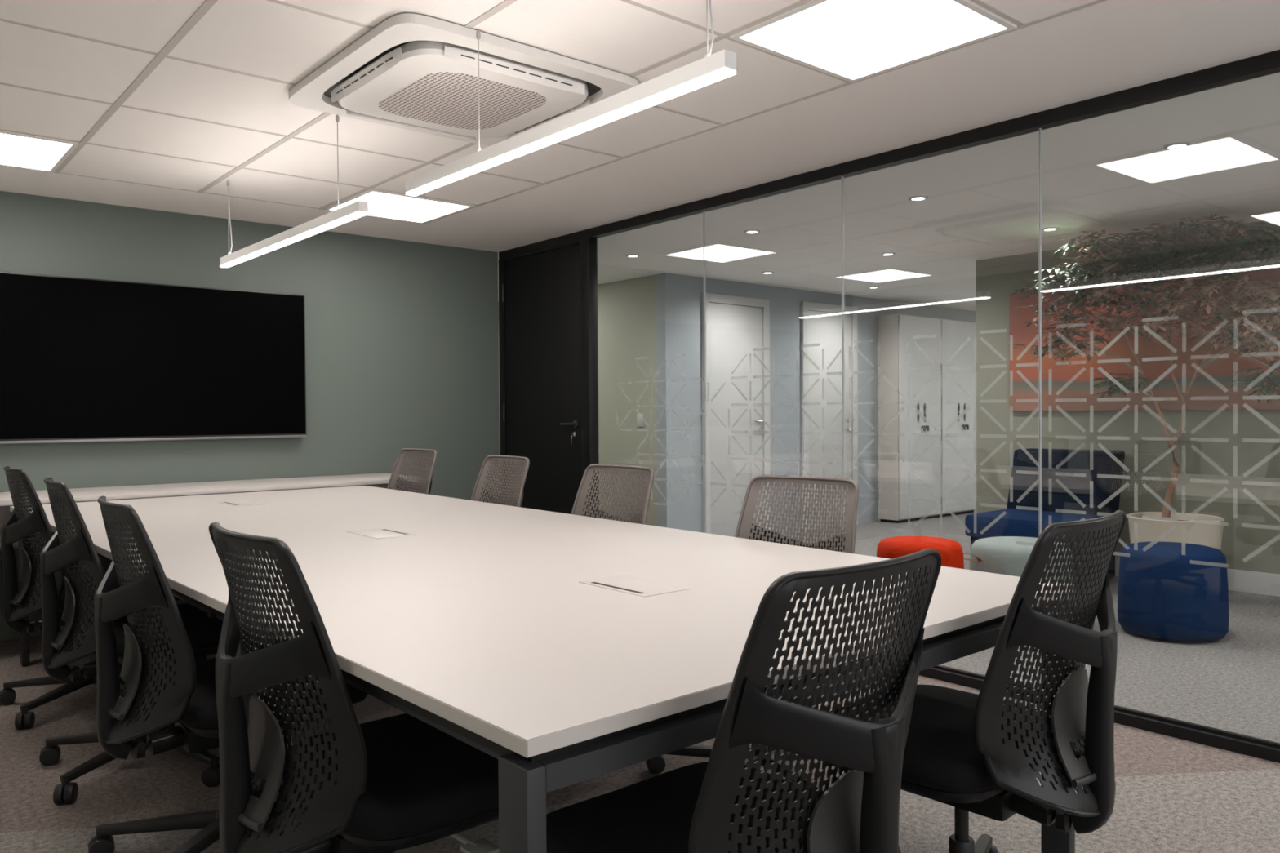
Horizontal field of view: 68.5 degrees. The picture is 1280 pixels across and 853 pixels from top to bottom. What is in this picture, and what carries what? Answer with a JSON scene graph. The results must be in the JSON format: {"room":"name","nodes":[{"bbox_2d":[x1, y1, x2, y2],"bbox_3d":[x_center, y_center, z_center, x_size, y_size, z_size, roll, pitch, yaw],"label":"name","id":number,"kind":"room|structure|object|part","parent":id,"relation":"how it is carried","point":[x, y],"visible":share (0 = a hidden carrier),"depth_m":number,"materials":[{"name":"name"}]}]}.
{"room":"office","nodes":[
{"label":"office","id":0,"kind":"room"},
{"bbox_2d":[0,191,499,640],"bbox_3d":[-2.580,-0.069,5.533,4.023,2.320,0.100,-1,1,-41],"label":"wall","id":1,"kind":"structure","parent":0,"point":[402,337],"depth_m":5.96,"materials":[{"name":"green paint"}]},
{"bbox_2d":[0,271,306,444],"bbox_3d":[-2.735,-0.361,5.285,1.703,0.879,0.067,-1,1,-41],"label":"television","id":2,"kind":"object","parent":1,"relation":"attached to","point":[82,360],"visible":1,"depth_m":5.22,"materials":[{"name":"black plastic"}]},
{"bbox_3d":[-2.723,0.071,5.281,1.699,0.014,0.038,-1,1,-41],"label":"trim","id":3,"kind":"part","parent":2,"relation":"part of","materials":[{"name":"silver metal"}]},
{"bbox_2d":[497,258,506,497],"bbox_3d":[-0.970,-0.071,6.799,0.070,2.265,0.060,-1,1,-40],"label":"trim","id":4,"kind":"structure","parent":1,"relation":"attached to","point":[500,262],"depth_m":6.76,"materials":[{"name":"black metal"}]},
{"bbox_2d":[502,240,582,514],"bbox_3d":[-0.671,-0.070,6.400,0.107,2.256,0.949,-1,1,-40],"label":"door","id":5,"kind":"structure","parent":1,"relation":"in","point":[541,288],"depth_m":6.36,"materials":[{"name":"black paint"}]},
{"bbox_3d":[-0.464,-0.016,6.110,0.055,0.048,0.135,-1,1,-40],"label":"handle","id":6,"kind":"part","parent":5,"relation":"part of","materials":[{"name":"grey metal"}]},
{"bbox_2d":[497,275,657,526],"bbox_3d":[-0.805,-0.136,9.153,0.120,2.320,3.050,-1,1,-41],"label":"wall","id":7,"kind":"structure","parent":0,"point":[627,308],"depth_m":8.25,"materials":[{"name":"green paint"}]},
{"bbox_2d":[636,413,643,426],"bbox_3d":[0.000,-0.055,8.112,0.014,0.110,0.080,-1,1,-41],"label":"light switch","id":8,"kind":"object","parent":7,"relation":"attached to","point":[639,420],"visible":0.98,"depth_m":8.11,"materials":[{"name":"white plastic"}]},
{"bbox_2d":[0,0,1279,311],"bbox_3d":[1.653,-1.313,6.210,11.370,0.107,10.700,-1,1,-41],"label":"ceiling","id":9,"kind":"structure","parent":0,"point":[165,103],"depth_m":3.97,"materials":[{"name":"paint"}]},
{"bbox_2d":[0,130,79,173],"bbox_3d":[-2.806,-1.196,4.009,0.614,0.008,0.606,-1,1,-41],"label":"recessed light","id":10,"kind":"object","parent":9,"relation":"in","point":[18,150],"visible":1,"depth_m":4.08,"materials":[{"name":"white plastic"}]},
{"bbox_2d":[219,115,368,267],"bbox_3d":[-1.552,-1.000,4.079,0.037,0.420,1.639,-1,1,-41],"label":"linear pendant light","id":11,"kind":"object","parent":9,"relation":"hanging from","point":[358,209],"visible":0.98,"depth_m":3.91,"materials":[{"name":"white paint"}]},
{"bbox_3d":[-2.022,-1.025,4.641,0.015,0.367,0.008,0,1,-7],"label":"power cord","id":12,"kind":"part","parent":11,"relation":"part of","materials":[{"name":"white paint"}]},
{"bbox_2d":[220,211,368,267],"bbox_3d":[-1.551,-0.793,4.082,0.035,0.007,1.637,-1,1,-41],"label":"diffuser","id":13,"kind":"object","parent":11,"relation":"attached to","point":[344,217],"depth_m":3.95,"materials":[{"name":"white plastic"}]},
{"bbox_2d":[324,189,475,223],"bbox_3d":[-1.348,-1.225,5.258,0.614,0.008,0.606,-1,1,-41],"label":"recessed light","id":14,"kind":"object","parent":9,"relation":"in","point":[381,204],"visible":1,"depth_m":5.22,"materials":[{"name":"white plastic"}]},
{"bbox_2d":[288,13,639,146],"bbox_3d":[-0.633,-1.171,3.338,0.935,0.057,0.955,-1,1,-41],"label":"air conditioner","id":15,"kind":"object","parent":9,"relation":"attached to","point":[412,72],"visible":0.94,"depth_m":3.16,"materials":[{"name":"white plastic"}]},
{"bbox_2d":[377,71,546,129],"bbox_3d":[-0.633,-1.147,3.338,0.475,0.002,0.530,-1,1,-40],"label":"grille","id":16,"kind":"object","parent":15,"relation":"attached to","point":[449,100],"depth_m":3.31,"materials":[{"name":"white plastic"}]},
{"bbox_2d":[405,0,736,196],"bbox_3d":[-0.291,-0.985,2.607,0.037,0.420,1.497,-1,1,-41],"label":"linear pendant light","id":17,"kind":"object","parent":9,"relation":"hanging from","point":[720,65],"visible":1,"depth_m":2.40,"materials":[{"name":"white paint"}]},
{"bbox_2d":[405,67,736,196],"bbox_3d":[-0.290,-0.779,2.611,0.035,0.007,1.495,-1,1,-41],"label":"diffuser","id":18,"kind":"object","parent":17,"relation":"attached to","point":[702,77],"depth_m":2.43,"materials":[{"name":"white plastic"}]},
{"bbox_3d":[0.157,-1.000,2.098,0.015,0.367,0.008,0,1,-7],"label":"power cord","id":19,"kind":"part","parent":17,"relation":"part of","materials":[{"name":"white paint"}]},
{"bbox_2d":[626,253,639,257],"bbox_3d":[-0.052,-1.261,6.949,0.104,0.009,0.104,-1,1,-41],"label":"recessed light","id":20,"kind":"object","parent":9,"relation":"in","point":[631,255],"visible":1,"depth_m":6.93,"materials":[{"name":"white paint"}]},
{"bbox_2d":[744,229,759,233],"bbox_3d":[0.722,-1.252,6.046,0.104,0.009,0.104,-1,1,-41],"label":"recessed light","id":21,"kind":"object","parent":9,"relation":"in","point":[750,231],"visible":1,"depth_m":6.02,"materials":[{"name":"white paint"}]},
{"bbox_2d":[761,271,773,274],"bbox_3d":[1.066,-1.282,7.841,0.104,0.009,0.104,-1,1,-41],"label":"recessed light","id":22,"kind":"object","parent":9,"relation":"in","point":[768,272],"visible":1,"depth_m":7.83,"materials":[{"name":"white paint"}]},
{"bbox_2d":[729,0,1017,82],"bbox_3d":[0.706,-1.201,2.861,0.614,0.008,0.606,-1,1,-41],"label":"recessed light","id":23,"kind":"object","parent":9,"relation":"in","point":[851,41],"visible":1,"depth_m":2.86,"materials":[{"name":"white plastic"}]},
{"bbox_2d":[880,252,895,255],"bbox_3d":[1.834,-1.273,6.946,0.104,0.009,0.104,-1,1,-41],"label":"recessed light","id":24,"kind":"object","parent":9,"relation":"in","point":[886,253],"visible":1,"depth_m":6.92,"materials":[{"name":"white paint"}]},
{"bbox_2d":[498,49,1279,259],"bbox_3d":[1.368,-1.202,3.942,0.061,0.055,7.425,-1,1,-40],"label":"trim","id":25,"kind":"structure","parent":9,"relation":"attached to","point":[1267,64],"depth_m":3.91,"materials":[{"name":"black metal"}]},
{"bbox_2d":[908,195,928,200],"bbox_3d":[1.516,-1.243,5.119,0.104,0.009,0.104,-1,1,-41],"label":"recessed light","id":26,"kind":"object","parent":9,"relation":"in","point":[919,197],"visible":1,"depth_m":5.11,"materials":[{"name":"white paint"}]},
{"bbox_2d":[1041,226,1058,231],"bbox_3d":[2.628,-1.264,6.019,0.104,0.009,0.104,-1,1,-41],"label":"recessed light","id":27,"kind":"object","parent":9,"relation":"in","point":[1048,228],"visible":0.99,"depth_m":6.00,"materials":[{"name":"white paint"}]},
{"bbox_2d":[1163,142,1191,150],"bbox_3d":[2.362,-1.233,4.132,0.104,0.009,0.104,-1,1,-41],"label":"recessed light","id":28,"kind":"object","parent":9,"relation":"in","point":[1176,145],"visible":1,"depth_m":4.13,"materials":[{"name":"white paint"}]},
{"bbox_2d":[0,512,1279,852],"bbox_3d":[1.669,1.103,6.248,11.370,0.100,10.700,-1,1,-41],"label":"floor","id":29,"kind":"structure","parent":0,"point":[1173,794],"depth_m":3.03,"materials":[{"name":"carpet"}]},
{"bbox_2d":[0,466,181,728],"bbox_3d":[-2.185,0.635,3.800,0.694,0.960,0.726,0,1,31],"label":"office chair","id":30,"kind":"object","parent":29,"relation":"on","point":[22,524],"visible":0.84,"depth_m":3.59,"materials":[{"name":"black plastic"}]},
{"bbox_3d":[-2.374,0.550,3.675,0.339,0.505,0.297,0,1,8],"label":"frame","id":31,"kind":"part","parent":30,"relation":"part of","materials":[{"name":"black plastic"}]},
{"bbox_3d":[-2.383,0.453,3.666,0.158,0.589,0.479,-1,1,-42],"label":"backrest","id":32,"kind":"part","parent":30,"relation":"part of","materials":[{"name":"plastic"}]},
{"bbox_3d":[-2.402,1.025,3.806,0.318,0.056,0.045,0,1,-6],"label":"leg","id":33,"kind":"part","parent":30,"relation":"part of","materials":[{"name":"black plastic"}]},
{"bbox_3d":[-2.252,1.027,3.637,0.045,0.056,0.318,0,1,12],"label":"leg","id":34,"kind":"part","parent":30,"relation":"part of","materials":[{"name":"black plastic"}]},
{"bbox_3d":[-2.158,0.678,3.869,0.470,0.087,0.485,-1,1,-42],"label":"seat","id":35,"kind":"part","parent":30,"relation":"part of","materials":[{"name":"black fabric"}]},
{"bbox_3d":[-2.045,1.024,3.728,0.318,0.056,0.045,0,1,30],"label":"leg","id":36,"kind":"part","parent":30,"relation":"part of","materials":[{"name":"black plastic"}]},
{"bbox_2d":[39,477,222,804],"bbox_3d":[-1.597,0.643,3.115,0.694,0.958,0.726,0,1,35],"label":"office chair","id":37,"kind":"object","parent":29,"relation":"on","point":[70,547],"visible":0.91,"depth_m":2.92,"materials":[{"name":"black plastic"}]},
{"bbox_3d":[-1.795,0.558,3.003,0.297,0.504,0.339,0,1,3],"label":"frame","id":38,"kind":"part","parent":37,"relation":"part of","materials":[{"name":"black plastic"}]},
{"bbox_3d":[-1.814,1.032,3.136,0.318,0.056,0.045,0,1,-2],"label":"leg","id":39,"kind":"part","parent":37,"relation":"part of","materials":[{"name":"black plastic"}]},
{"bbox_3d":[-1.805,0.461,2.995,0.158,0.588,0.479,-1,1,-38],"label":"backrest","id":40,"kind":"part","parent":37,"relation":"part of","materials":[{"name":"plastic"}]},
{"bbox_3d":[-1.676,1.034,2.957,0.045,0.056,0.318,0,1,16],"label":"leg","id":41,"kind":"part","parent":37,"relation":"part of","materials":[{"name":"black plastic"}]},
{"bbox_3d":[-1.565,0.686,3.182,0.470,0.087,0.485,-1,1,-38],"label":"seat","id":42,"kind":"part","parent":37,"relation":"part of","materials":[{"name":"black fabric"}]},
{"bbox_3d":[-1.464,1.032,3.034,0.318,0.056,0.045,0,1,34],"label":"leg","id":43,"kind":"part","parent":37,"relation":"part of","materials":[{"name":"black plastic"}]},
{"bbox_2d":[0,472,424,549],"bbox_3d":[-2.631,0.715,5.035,2.975,0.768,0.589,-1,1,-41],"label":"credenza","id":44,"kind":"object","parent":29,"relation":"on","point":[381,480],"visible":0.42,"depth_m":5.09,"materials":[{"name":"white laminate"}]},
{"bbox_2d":[0,472,424,506],"bbox_3d":[-2.633,0.344,5.029,2.975,0.025,0.589,-1,1,-41],"label":"countertop","id":45,"kind":"structure","parent":44,"relation":"on","point":[89,494],"depth_m":5.13,"materials":[{"name":"white laminate"}]},
{"bbox_2d":[88,495,368,852],"bbox_3d":[-1.040,0.652,2.450,0.694,0.953,0.726,0,1,33],"label":"office chair","id":46,"kind":"object","parent":29,"relation":"on","point":[186,691],"visible":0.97,"depth_m":2.25,"materials":[{"name":"black plastic"}]},
{"bbox_3d":[-1.236,0.568,2.334,0.339,0.502,0.298,0,1,11],"label":"frame","id":47,"kind":"part","parent":46,"relation":"part of","materials":[{"name":"black plastic"}]},
{"bbox_3d":[-1.245,0.471,2.326,0.158,0.585,0.479,-1,1,-39],"label":"backrest","id":48,"kind":"part","parent":46,"relation":"part of","materials":[{"name":"plastic"}]},
{"bbox_3d":[-1.258,1.039,2.466,0.318,0.056,0.045,0,1,-3],"label":"leg","id":49,"kind":"part","parent":46,"relation":"part of","materials":[{"name":"black plastic"}]},
{"bbox_3d":[-1.116,1.041,2.291,0.045,0.056,0.318,0,1,15],"label":"leg","id":50,"kind":"part","parent":46,"relation":"part of","materials":[{"name":"black plastic"}]},
{"bbox_3d":[-1.010,0.695,2.518,0.470,0.086,0.485,-1,1,-39],"label":"seat","id":51,"kind":"part","parent":46,"relation":"part of","materials":[{"name":"black fabric"}]},
{"bbox_3d":[-0.905,1.039,2.371,0.318,0.056,0.045,0,1,33],"label":"leg","id":52,"kind":"part","parent":46,"relation":"part of","materials":[{"name":"black plastic"}]},
{"bbox_3d":[-0.916,1.035,2.597,0.318,0.056,0.045,-1,1,-39],"label":"leg","id":53,"kind":"part","parent":46,"relation":"part of","materials":[{"name":"black plastic"}]},
{"bbox_3d":[-0.907,0.779,2.387,0.053,0.014,0.195,-1,1,-39],"label":"height lever","id":54,"kind":"part","parent":46,"relation":"part of","materials":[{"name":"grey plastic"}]},
{"bbox_2d":[208,521,498,852],"bbox_3d":[-0.520,0.657,1.909,0.726,0.953,0.694,-1,1,-23],"label":"office chair","id":55,"kind":"object","parent":29,"relation":"on","point":[389,784],"visible":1,"depth_m":1.66,"materials":[{"name":"plastic"}]},
{"bbox_3d":[-0.669,0.573,1.735,0.339,0.502,0.297,0,1,8],"label":"frame","id":56,"kind":"part","parent":55,"relation":"part of","materials":[{"name":"black plastic"}]},
{"bbox_3d":[-0.679,0.477,1.726,0.158,0.585,0.479,-1,1,-41],"label":"backrest","id":57,"kind":"part","parent":55,"relation":"part of","materials":[{"name":"plastic"}]},
{"bbox_3d":[-0.451,0.700,1.927,0.470,0.086,0.485,-1,1,-41],"label":"seat","id":58,"kind":"part","parent":55,"relation":"part of","materials":[{"name":"black fabric"}]},
{"bbox_3d":[-0.343,0.784,1.800,0.053,0.014,0.195,-1,1,-41],"label":"height lever","id":59,"kind":"part","parent":55,"relation":"part of","materials":[{"name":"grey plastic"}]},
{"bbox_2d":[386,448,437,494],"bbox_3d":[-1.443,0.611,5.161,0.726,0.957,0.694,-1,1,-25],"label":"office chair","id":60,"kind":"object","parent":29,"relation":"on","point":[396,482],"visible":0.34,"depth_m":5.41,"materials":[{"name":"black plastic"}]},
{"bbox_3d":[-1.302,0.519,5.339,0.339,0.504,0.297,0,1,6],"label":"frame","id":61,"kind":"part","parent":60,"relation":"part of","materials":[{"name":"beige plastic"}]},
{"bbox_2d":[470,454,529,506],"bbox_3d":[-0.870,0.622,4.360,0.694,0.953,0.726,0,1,33],"label":"office chair","id":62,"kind":"object","parent":29,"relation":"on","point":[480,493],"visible":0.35,"depth_m":4.54,"materials":[{"name":"black plastic"}]},
{"bbox_3d":[-0.675,0.531,4.473,0.298,0.502,0.339,0,1,2],"label":"frame","id":63,"kind":"part","parent":62,"relation":"part of","materials":[{"name":"beige plastic"}]},
{"bbox_2d":[9,485,1077,852],"bbox_3d":[-0.898,0.743,3.343,1.740,0.742,4.221,-1,1,-41],"label":"meeting table","id":64,"kind":"object","parent":29,"relation":"on","point":[565,650],"visible":0.71,"depth_m":2.01,"materials":[{"name":"white laminate"}]},
{"bbox_3d":[-2.865,0.761,4.368,0.030,0.700,0.070,-1,1,-41],"label":"leg","id":65,"kind":"part","parent":64,"relation":"part of","materials":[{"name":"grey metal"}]},
{"bbox_3d":[-0.884,0.783,2.095,0.030,0.700,0.070,-1,1,-41],"label":"leg","id":66,"kind":"part","parent":64,"relation":"part of","materials":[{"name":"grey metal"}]},
{"bbox_3d":[-0.154,0.792,1.248,0.030,0.700,0.070,-1,1,-41],"label":"leg","id":67,"kind":"part","parent":64,"relation":"part of","materials":[{"name":"grey metal"}]},
{"bbox_3d":[-0.875,0.424,3.333,1.655,0.052,4.181,-1,1,-41],"label":"frame","id":68,"kind":"part","parent":64,"relation":"part of","materials":[{"name":"grey metal"}]},
{"bbox_3d":[1.011,0.769,2.273,0.030,0.700,0.070,-1,1,-41],"label":"leg","id":69,"kind":"part","parent":64,"relation":"part of","materials":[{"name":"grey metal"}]},
{"bbox_2d":[580,237,599,508],"bbox_3d":[-0.320,-0.063,6.012,0.070,2.265,0.090,-1,1,-40],"label":"trim","id":70,"kind":"structure","parent":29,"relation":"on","point":[588,246],"depth_m":5.98,"materials":[{"name":"black metal"}]},
{"bbox_2d":[570,463,653,524],"bbox_3d":[-0.304,0.633,3.633,0.694,0.945,0.726,0,1,29],"label":"office chair","id":71,"kind":"object","parent":29,"relation":"on","point":[580,508],"visible":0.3,"depth_m":3.82,"materials":[{"name":"black plastic"}]},
{"bbox_3d":[-0.119,0.543,3.761,0.339,0.497,0.297,0,1,6],"label":"frame","id":72,"kind":"part","parent":71,"relation":"part of","materials":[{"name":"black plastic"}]},
{"bbox_2d":[546,547,942,852],"bbox_3d":[0.117,0.661,1.540,0.694,0.948,0.726,-1,1,-22],"label":"office chair","id":73,"kind":"object","parent":29,"relation":"on","point":[722,804],"visible":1,"depth_m":1.31,"materials":[{"name":"black plastic"}]},
{"bbox_3d":[0.101,0.704,1.609,0.485,0.086,0.470,-1,1,-41],"label":"seat","id":74,"kind":"part","parent":73,"relation":"part of","materials":[{"name":"black fabric"}]},
{"bbox_3d":[0.295,0.479,1.377,0.479,0.582,0.158,-1,1,-41],"label":"backrest","id":75,"kind":"part","parent":73,"relation":"part of","materials":[{"name":"plastic"}]},
{"bbox_3d":[0.288,0.575,1.388,0.298,0.499,0.339,0,1,9],"label":"frame","id":76,"kind":"part","parent":73,"relation":"part of","materials":[{"name":"black plastic"}]},
{"bbox_2d":[645,475,858,793],"bbox_3d":[0.337,0.641,2.910,0.694,0.943,0.726,0,1,22],"label":"office chair","id":77,"kind":"object","parent":29,"relation":"on","point":[845,542],"visible":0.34,"depth_m":3.08,"materials":[{"name":"grey plastic"}]},
{"bbox_3d":[0.192,1.023,2.973,0.318,0.055,0.045,0,1,22],"label":"leg","id":78,"kind":"part","parent":77,"relation":"part of","materials":[{"name":"black plastic"}]},
{"bbox_3d":[0.248,1.026,2.754,0.045,0.055,0.318,0,1,40],"label":"leg","id":79,"kind":"part","parent":77,"relation":"part of","materials":[{"name":"black plastic"}]},
{"bbox_3d":[0.557,1.021,2.949,0.318,0.055,0.045,-1,1,-14],"label":"leg","id":80,"kind":"part","parent":77,"relation":"part of","materials":[{"name":"black plastic"}]},
{"bbox_3d":[0.474,1.025,2.739,0.045,0.055,0.318,-1,1,-32],"label":"leg","id":81,"kind":"part","parent":77,"relation":"part of","materials":[{"name":"black plastic"}]},
{"bbox_3d":[0.511,0.455,3.067,0.479,0.579,0.158,0,1,40],"label":"backrest","id":82,"kind":"part","parent":77,"relation":"part of","materials":[{"name":"grey plastic"}]},
{"bbox_3d":[0.504,0.551,3.059,0.297,0.496,0.339,-1,1,-10],"label":"frame","id":83,"kind":"part","parent":77,"relation":"part of","materials":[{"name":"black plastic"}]},
{"bbox_2d":[878,314,976,523],"bbox_3d":[3.176,-0.090,10.196,1.568,2.145,0.292,-1,1,-41],"label":"tall cabinet","id":84,"kind":"object","parent":29,"relation":"on","point":[914,402],"visible":0.91,"depth_m":9.87,"materials":[{"name":"white wood"}]},
{"bbox_3d":[2.907,-0.145,9.814,0.048,0.200,0.012,-1,1,-41],"label":"door handle","id":85,"kind":"part","parent":84,"relation":"part of","materials":[{"name":"grey metal"}]},
{"bbox_3d":[2.943,-0.100,9.863,0.758,2.088,0.020,-1,1,-41],"label":"door","id":86,"kind":"part","parent":84,"relation":"part of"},
{"bbox_3d":[2.998,-0.146,9.892,0.048,0.200,0.012,-1,1,-41],"label":"door handle","id":87,"kind":"part","parent":84,"relation":"part of","materials":[{"name":"grey metal"}]},
{"bbox_3d":[3.541,-0.111,10.375,0.760,2.088,0.020,-1,1,-41],"label":"door","id":88,"kind":"part","parent":84,"relation":"part of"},
{"bbox_3d":[3.504,-0.156,10.325,0.048,0.200,0.012,-1,1,-41],"label":"door handle","id":89,"kind":"part","parent":84,"relation":"part of","materials":[{"name":"grey metal"}]},
{"bbox_3d":[3.595,-0.158,10.403,0.048,0.200,0.012,-1,1,-41],"label":"door handle","id":90,"kind":"part","parent":84,"relation":"part of","materials":[{"name":"grey metal"}]},
{"bbox_2d":[876,535,983,568],"bbox_3d":[1.480,0.833,4.951,0.483,0.483,0.458,-1,1,-41],"label":"pouf","id":91,"kind":"object","parent":29,"relation":"on","point":[951,551],"visible":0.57,"depth_m":4.81,"materials":[{"name":"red fabric"}]},
{"bbox_2d":[829,510,1126,852],"bbox_3d":[0.724,0.649,2.094,0.726,0.948,0.694,0,1,29],"label":"office chair","id":92,"kind":"object","parent":29,"relation":"on","point":[984,753],"visible":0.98,"depth_m":1.83,"materials":[{"name":"black plastic"}]},
{"bbox_3d":[0.655,0.692,2.119,0.485,0.086,0.470,-1,1,-43],"label":"seat","id":93,"kind":"part","parent":92,"relation":"part of","materials":[{"name":"black fabric"}]},
{"bbox_3d":[0.801,1.030,2.239,0.045,0.056,0.318,0,1,29],"label":"leg","id":94,"kind":"part","parent":92,"relation":"part of","materials":[{"name":"black plastic"}]},
{"bbox_3d":[0.861,0.468,1.897,0.479,0.582,0.158,-1,1,-43],"label":"backrest","id":95,"kind":"part","parent":92,"relation":"part of","materials":[{"name":"plastic"}]},
{"bbox_3d":[0.853,0.564,1.907,0.297,0.499,0.339,0,1,6],"label":"frame","id":96,"kind":"part","parent":92,"relation":"part of","materials":[{"name":"black plastic"}]},
{"bbox_2d":[968,536,1074,599],"bbox_3d":[2.047,0.840,5.055,0.532,0.458,0.532,-1,1,-41],"label":"pouf","id":97,"kind":"object","parent":29,"relation":"on","point":[1002,555],"visible":0.34,"depth_m":4.90,"materials":[{"name":"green fabric"}]},
{"bbox_2d":[964,448,1124,584],"bbox_3d":[2.761,0.596,6.402,0.905,0.855,0.690,-1,1,-41],"label":"lounge chair","id":98,"kind":"object","parent":29,"relation":"on","point":[1063,478],"visible":0.49,"depth_m":6.37,"materials":[{"name":"blue fabric"}]},
{"bbox_2d":[964,508,1102,543],"bbox_3d":[2.684,0.668,6.336,0.700,0.155,0.690,-1,1,-41],"label":"seat cushion","id":99,"kind":"object","parent":98,"relation":"on","point":[1015,522],"depth_m":6.21,"materials":[{"name":"blue fabric"}]},
{"bbox_3d":[2.961,0.452,6.572,0.377,0.575,0.690,-1,1,-41],"label":"backrest","id":100,"kind":"part","parent":98,"relation":"part of","materials":[{"name":"blue fabric"}]},
{"bbox_2d":[919,664,1279,763],"bbox_3d":[1.731,1.068,3.555,0.072,0.052,6.330,-1,1,-40],"label":"trim","id":101,"kind":"structure","parent":29,"relation":"on","point":[1245,744],"depth_m":3.32,"materials":[{"name":"black metal"}]},
{"bbox_2d":[617,210,705,533],"bbox_3d":[0.034,-0.084,5.583,0.011,2.221,1.022,-1,1,-40],"label":"glass panel decal","id":102,"kind":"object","parent":101,"relation":"attached to","point":[682,354],"depth_m":5.44,"materials":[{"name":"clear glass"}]},
{"bbox_2d":[703,177,843,533],"bbox_3d":[0.664,-0.076,4.821,0.011,2.221,0.949,-1,1,-40],"label":"glass panel decal","id":103,"kind":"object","parent":101,"relation":"attached to","point":[809,344],"depth_m":4.84,"materials":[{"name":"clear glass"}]},
{"bbox_2d":[842,128,1039,688],"bbox_3d":[1.274,-0.069,4.082,0.011,2.221,0.967,-1,1,-40],"label":"glass panel decal","id":104,"kind":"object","parent":101,"relation":"attached to","point":[1037,409],"depth_m":3.92,"materials":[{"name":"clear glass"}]},
{"bbox_2d":[1040,128,1279,682],"bbox_3d":[1.888,-0.061,3.339,0.011,2.221,0.960,-1,1,-40],"label":"glass panel decal","id":105,"kind":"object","parent":101,"relation":"attached to","point":[1249,408],"depth_m":3.44,"materials":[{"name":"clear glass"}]},
{"bbox_2d":[1117,541,1229,643],"bbox_3d":[2.739,0.840,4.838,0.500,0.456,0.500,-1,1,-41],"label":"pouf","id":106,"kind":"object","parent":29,"relation":"on","point":[1162,596],"visible":0.93,"depth_m":4.64,"materials":[{"name":"blue fabric"}]},
{"bbox_2d":[1128,511,1224,550],"bbox_3d":[3.266,0.799,5.737,0.516,0.503,0.516,-1,1,-41],"label":"planter","id":107,"kind":"object","parent":29,"relation":"on","point":[1206,535],"visible":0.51,"depth_m":5.55,"materials":[{"name":"ceramic"}]},
{"bbox_2d":[1007,214,1279,517],"bbox_3d":[3.195,-0.330,5.641,1.944,1.816,0.790,0,1,41],"label":"indoor tree","id":108,"kind":"object","parent":107,"relation":"in","point":[1144,260],"visible":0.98,"depth_m":5.63,"materials":[{"name":"green plant"}]},
{"bbox_2d":[655,272,975,534],"bbox_3d":[2.350,-0.166,9.769,5.715,2.320,0.120,-1,1,-41],"label":"wall","id":109,"kind":"structure","parent":0,"point":[678,297],"depth_m":8.71,"materials":[{"name":"grey paint"}]},
{"bbox_2d":[701,293,770,537],"bbox_3d":[0.882,-0.067,8.384,0.850,2.185,0.072,-1,1,-41],"label":"door","id":110,"kind":"structure","parent":109,"relation":"in","point":[735,335],"depth_m":8.36,"materials":[{"name":"white paint"}]},
{"bbox_3d":[1.083,-0.006,8.547,0.147,0.137,0.057,-1,1,-41],"label":"handle","id":111,"kind":"part","parent":110,"relation":"part of","materials":[{"name":"silver metal"}]},
{"bbox_2d":[800,301,857,532],"bbox_3d":[1.892,-0.097,9.249,0.850,2.205,0.072,-1,1,-41],"label":"door","id":112,"kind":"structure","parent":109,"relation":"in","point":[820,456],"depth_m":9.24,"materials":[{"name":"white paint"}]},
{"bbox_3d":[2.092,-0.026,9.412,0.147,0.137,0.057,-1,1,-41],"label":"handle","id":113,"kind":"part","parent":112,"relation":"part of","materials":[{"name":"silver metal"}]},
{"bbox_2d":[975,218,1279,573],"bbox_3d":[4.449,-0.110,5.296,0.150,2.320,5.455,-1,1,-41],"label":"wall","id":114,"kind":"structure","parent":0,"point":[1203,452],"depth_m":6.37,"materials":[{"name":"paint"}]},
{"bbox_2d":[1008,264,1279,410],"bbox_3d":[3.592,-0.550,6.144,0.030,0.885,2.465,-1,1,-41],"label":"print","id":115,"kind":"object","parent":114,"relation":"attached to","point":[1210,390],"visible":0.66,"depth_m":6.34},
{"bbox_2d":[1115,556,1279,596],"bbox_3d":[4.393,0.984,5.259,0.015,0.135,5.455,-1,1,-41],"label":"baseboard","id":116,"kind":"structure","parent":114,"relation":"attached to","point":[1247,581],"depth_m":5.89,"materials":[{"name":"white paint"}]}
]}

